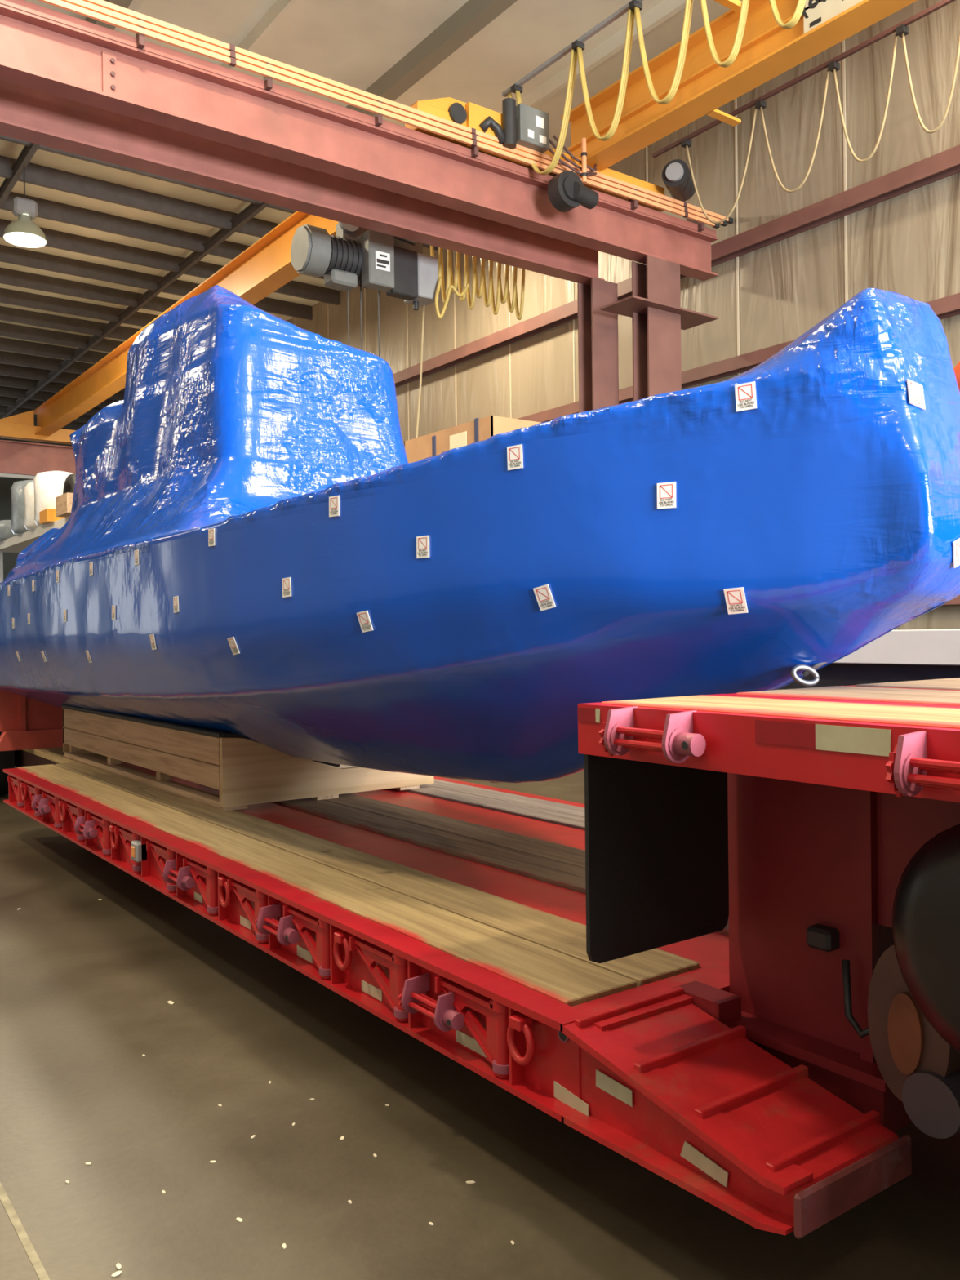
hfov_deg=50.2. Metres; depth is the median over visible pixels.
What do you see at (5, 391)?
trim
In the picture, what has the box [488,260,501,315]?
cable
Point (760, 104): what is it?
loop
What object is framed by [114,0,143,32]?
trim
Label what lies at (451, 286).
cable
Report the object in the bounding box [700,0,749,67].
loop
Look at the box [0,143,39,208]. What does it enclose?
trim
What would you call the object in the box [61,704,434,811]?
wooden crate
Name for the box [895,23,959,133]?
loop
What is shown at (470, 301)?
cable
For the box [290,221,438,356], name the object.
electric hoist
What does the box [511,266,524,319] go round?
cable
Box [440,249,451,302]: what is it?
cable
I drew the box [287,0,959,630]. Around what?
wall
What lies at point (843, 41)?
trim
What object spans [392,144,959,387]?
wall beam
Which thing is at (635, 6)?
loop
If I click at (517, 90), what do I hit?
loop
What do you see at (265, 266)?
crane
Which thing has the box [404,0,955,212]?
crane
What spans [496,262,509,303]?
cable
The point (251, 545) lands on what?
boat
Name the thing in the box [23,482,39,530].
roll
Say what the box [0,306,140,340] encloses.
beam
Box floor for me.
[0,766,959,1279]
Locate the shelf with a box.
[0,515,70,552]
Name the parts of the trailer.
frame, rail, deck frame, rail, sill, neck frame, ramp plate, lock arm, oil tank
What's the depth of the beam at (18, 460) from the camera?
31.91 m
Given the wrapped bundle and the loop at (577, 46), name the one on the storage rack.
the wrapped bundle
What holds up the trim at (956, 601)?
attached to the wall at (908, 244)
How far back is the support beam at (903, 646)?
5.91 m
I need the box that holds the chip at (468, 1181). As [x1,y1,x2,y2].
[466,1180,475,1183]
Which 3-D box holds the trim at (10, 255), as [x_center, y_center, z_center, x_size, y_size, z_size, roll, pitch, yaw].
[-13.476,-8.781,21.516,22.000,0.360,0.090,-1,0,-36]
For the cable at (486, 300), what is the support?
hanging from the track
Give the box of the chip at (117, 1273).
[111,1271,122,1276]
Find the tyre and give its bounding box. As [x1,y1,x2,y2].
[62,473,75,493]
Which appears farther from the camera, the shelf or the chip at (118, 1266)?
the shelf
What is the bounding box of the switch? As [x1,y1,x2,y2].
[479,115,504,143]
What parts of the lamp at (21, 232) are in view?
hanging rod, lamp shade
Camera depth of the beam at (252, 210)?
25.64 m
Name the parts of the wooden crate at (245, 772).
post, panel, post, rail, post, panel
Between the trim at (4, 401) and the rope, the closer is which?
the rope
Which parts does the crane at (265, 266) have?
gusset plate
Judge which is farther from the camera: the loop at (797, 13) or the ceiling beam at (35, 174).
the ceiling beam at (35, 174)
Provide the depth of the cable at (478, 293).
15.97 m
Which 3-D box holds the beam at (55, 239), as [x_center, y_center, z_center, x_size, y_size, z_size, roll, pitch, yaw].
[-12.558,-8.785,20.267,22.000,0.360,0.090,-1,0,-36]
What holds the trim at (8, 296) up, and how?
attached to the wall at (908, 244)
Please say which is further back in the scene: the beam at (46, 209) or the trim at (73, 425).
the trim at (73, 425)
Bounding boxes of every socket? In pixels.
[446,1018,450,1025]
[681,741,688,750]
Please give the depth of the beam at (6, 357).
32.61 m
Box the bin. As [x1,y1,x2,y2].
[39,508,63,524]
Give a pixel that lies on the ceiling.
(353, 43)
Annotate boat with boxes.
[0,284,959,782]
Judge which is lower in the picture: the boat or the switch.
the boat
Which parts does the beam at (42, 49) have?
splice plate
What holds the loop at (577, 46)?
hanging from the crane at (768, 50)
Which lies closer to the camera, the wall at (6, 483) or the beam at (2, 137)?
the beam at (2, 137)
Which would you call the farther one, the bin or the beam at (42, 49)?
the bin
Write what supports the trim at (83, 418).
attached to the wall at (908, 244)
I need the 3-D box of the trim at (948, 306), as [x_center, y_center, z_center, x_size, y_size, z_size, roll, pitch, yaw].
[0.261,-4.314,21.300,0.240,0.200,62.000,-1,0,-36]
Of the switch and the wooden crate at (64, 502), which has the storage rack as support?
the wooden crate at (64, 502)
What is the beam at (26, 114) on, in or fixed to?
on the steel column at (597, 329)
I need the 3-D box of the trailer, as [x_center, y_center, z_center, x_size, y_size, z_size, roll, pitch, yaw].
[-1.604,0.920,7.443,2.638,1.509,17.100,-1,0,-36]
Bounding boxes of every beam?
[0,0,733,280]
[0,80,604,285]
[0,440,75,479]
[345,0,517,116]
[833,629,959,665]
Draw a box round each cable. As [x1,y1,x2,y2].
[430,244,442,293]
[434,276,469,319]
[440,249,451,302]
[449,252,459,292]
[455,251,468,301]
[463,253,476,309]
[472,256,484,297]
[480,257,493,306]
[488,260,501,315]
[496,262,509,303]
[504,264,517,312]
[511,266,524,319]
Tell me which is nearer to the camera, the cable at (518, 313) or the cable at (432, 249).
the cable at (432, 249)
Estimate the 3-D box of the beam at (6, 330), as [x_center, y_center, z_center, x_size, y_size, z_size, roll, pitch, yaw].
[-17.147,-8.764,26.512,22.000,0.360,0.090,-1,0,-36]
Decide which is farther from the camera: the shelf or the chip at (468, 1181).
the shelf
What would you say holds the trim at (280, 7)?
attached to the ceiling
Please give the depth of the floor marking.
2.91 m
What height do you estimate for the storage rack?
4.360 m
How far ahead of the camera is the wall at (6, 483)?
44.52 m
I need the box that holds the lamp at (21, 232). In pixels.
[3,165,46,247]
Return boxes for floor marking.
[0,1182,49,1279]
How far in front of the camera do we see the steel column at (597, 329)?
15.88 m
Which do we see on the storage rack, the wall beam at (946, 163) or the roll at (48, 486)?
the roll at (48, 486)
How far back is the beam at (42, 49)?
12.11 m
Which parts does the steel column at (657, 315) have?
bracket plate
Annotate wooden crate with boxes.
[55,492,73,517]
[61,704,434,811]
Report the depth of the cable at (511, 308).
16.36 m
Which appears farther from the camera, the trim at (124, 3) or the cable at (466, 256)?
the cable at (466, 256)
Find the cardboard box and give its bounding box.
[404,415,541,462]
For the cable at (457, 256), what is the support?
hanging from the track
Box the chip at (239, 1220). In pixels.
[235,1217,242,1222]
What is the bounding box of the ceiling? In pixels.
[0,0,742,373]
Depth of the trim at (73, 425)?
42.15 m
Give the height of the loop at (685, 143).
1.416 m
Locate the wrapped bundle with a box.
[0,520,17,541]
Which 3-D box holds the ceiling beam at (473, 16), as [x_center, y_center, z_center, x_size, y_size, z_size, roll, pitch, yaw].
[2.794,-8.952,10.767,0.260,0.300,18.000,-1,0,-36]
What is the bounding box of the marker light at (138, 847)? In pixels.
[130,840,146,862]
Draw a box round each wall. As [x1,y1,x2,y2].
[0,438,71,580]
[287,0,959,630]
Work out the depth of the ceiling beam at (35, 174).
20.47 m
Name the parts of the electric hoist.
motor, trolley frame, rating plate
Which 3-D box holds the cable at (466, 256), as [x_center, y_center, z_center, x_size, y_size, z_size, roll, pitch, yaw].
[-0.273,-5.685,15.871,0.056,0.882,0.384,-1,0,-27]
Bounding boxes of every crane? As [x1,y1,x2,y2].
[0,210,337,444]
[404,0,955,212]
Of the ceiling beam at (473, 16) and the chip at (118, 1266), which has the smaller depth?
the chip at (118, 1266)
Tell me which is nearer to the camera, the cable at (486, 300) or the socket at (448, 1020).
the socket at (448, 1020)
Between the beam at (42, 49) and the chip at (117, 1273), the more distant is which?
the beam at (42, 49)
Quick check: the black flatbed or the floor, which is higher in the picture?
the black flatbed
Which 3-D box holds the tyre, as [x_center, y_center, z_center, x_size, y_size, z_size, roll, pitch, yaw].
[-9.113,-3.234,22.970,0.260,0.978,0.975,-1,0,-36]
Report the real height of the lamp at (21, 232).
1.402 m
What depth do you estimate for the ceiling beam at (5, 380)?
35.39 m
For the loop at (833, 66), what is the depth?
12.80 m
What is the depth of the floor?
3.42 m
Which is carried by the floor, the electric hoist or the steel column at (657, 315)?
the steel column at (657, 315)
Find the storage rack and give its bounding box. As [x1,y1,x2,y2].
[0,515,70,582]
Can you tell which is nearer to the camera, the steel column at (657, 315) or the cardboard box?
the cardboard box
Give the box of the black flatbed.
[777,662,959,689]
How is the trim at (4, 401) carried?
attached to the wall at (908, 244)
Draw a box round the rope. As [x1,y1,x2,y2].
[415,304,425,437]
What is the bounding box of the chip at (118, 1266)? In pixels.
[115,1262,121,1269]
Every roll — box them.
[10,480,33,534]
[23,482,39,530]
[33,471,71,526]
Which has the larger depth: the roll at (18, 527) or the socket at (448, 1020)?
the roll at (18, 527)
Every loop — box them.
[511,48,577,175]
[571,8,635,141]
[628,0,693,104]
[680,107,756,223]
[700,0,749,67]
[755,70,829,192]
[768,0,806,29]
[827,34,897,162]
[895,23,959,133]
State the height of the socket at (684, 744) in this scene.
0.020 m
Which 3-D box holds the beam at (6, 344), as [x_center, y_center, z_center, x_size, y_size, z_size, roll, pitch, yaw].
[-18.064,-8.760,27.762,22.000,0.360,0.090,-1,0,-36]
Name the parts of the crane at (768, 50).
drive motor, collector post, travel motor, track arm, track arm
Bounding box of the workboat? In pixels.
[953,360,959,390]
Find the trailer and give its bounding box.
[0,677,959,1239]
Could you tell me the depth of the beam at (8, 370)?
33.96 m
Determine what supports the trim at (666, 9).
attached to the ceiling
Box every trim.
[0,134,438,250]
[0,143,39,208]
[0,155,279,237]
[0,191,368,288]
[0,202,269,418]
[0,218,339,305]
[0,244,311,319]
[0,267,287,321]
[0,287,159,326]
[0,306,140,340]
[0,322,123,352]
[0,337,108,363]
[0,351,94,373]
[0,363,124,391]
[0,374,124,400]
[0,386,119,408]
[0,395,102,415]
[0,404,93,422]
[7,414,86,429]
[84,0,132,30]
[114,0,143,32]
[221,0,296,70]
[294,40,847,439]
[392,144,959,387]
[499,0,696,113]
[518,293,959,422]
[943,595,959,604]
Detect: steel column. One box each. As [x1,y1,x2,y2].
[577,277,618,413]
[600,254,718,400]
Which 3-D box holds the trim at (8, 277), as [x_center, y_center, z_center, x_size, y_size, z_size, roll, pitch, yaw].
[-14.394,-8.777,22.765,22.000,0.360,0.090,-1,0,-36]
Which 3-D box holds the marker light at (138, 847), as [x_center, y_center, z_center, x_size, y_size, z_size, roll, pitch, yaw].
[-1.959,1.214,5.896,0.070,0.110,0.110,-1,0,-36]

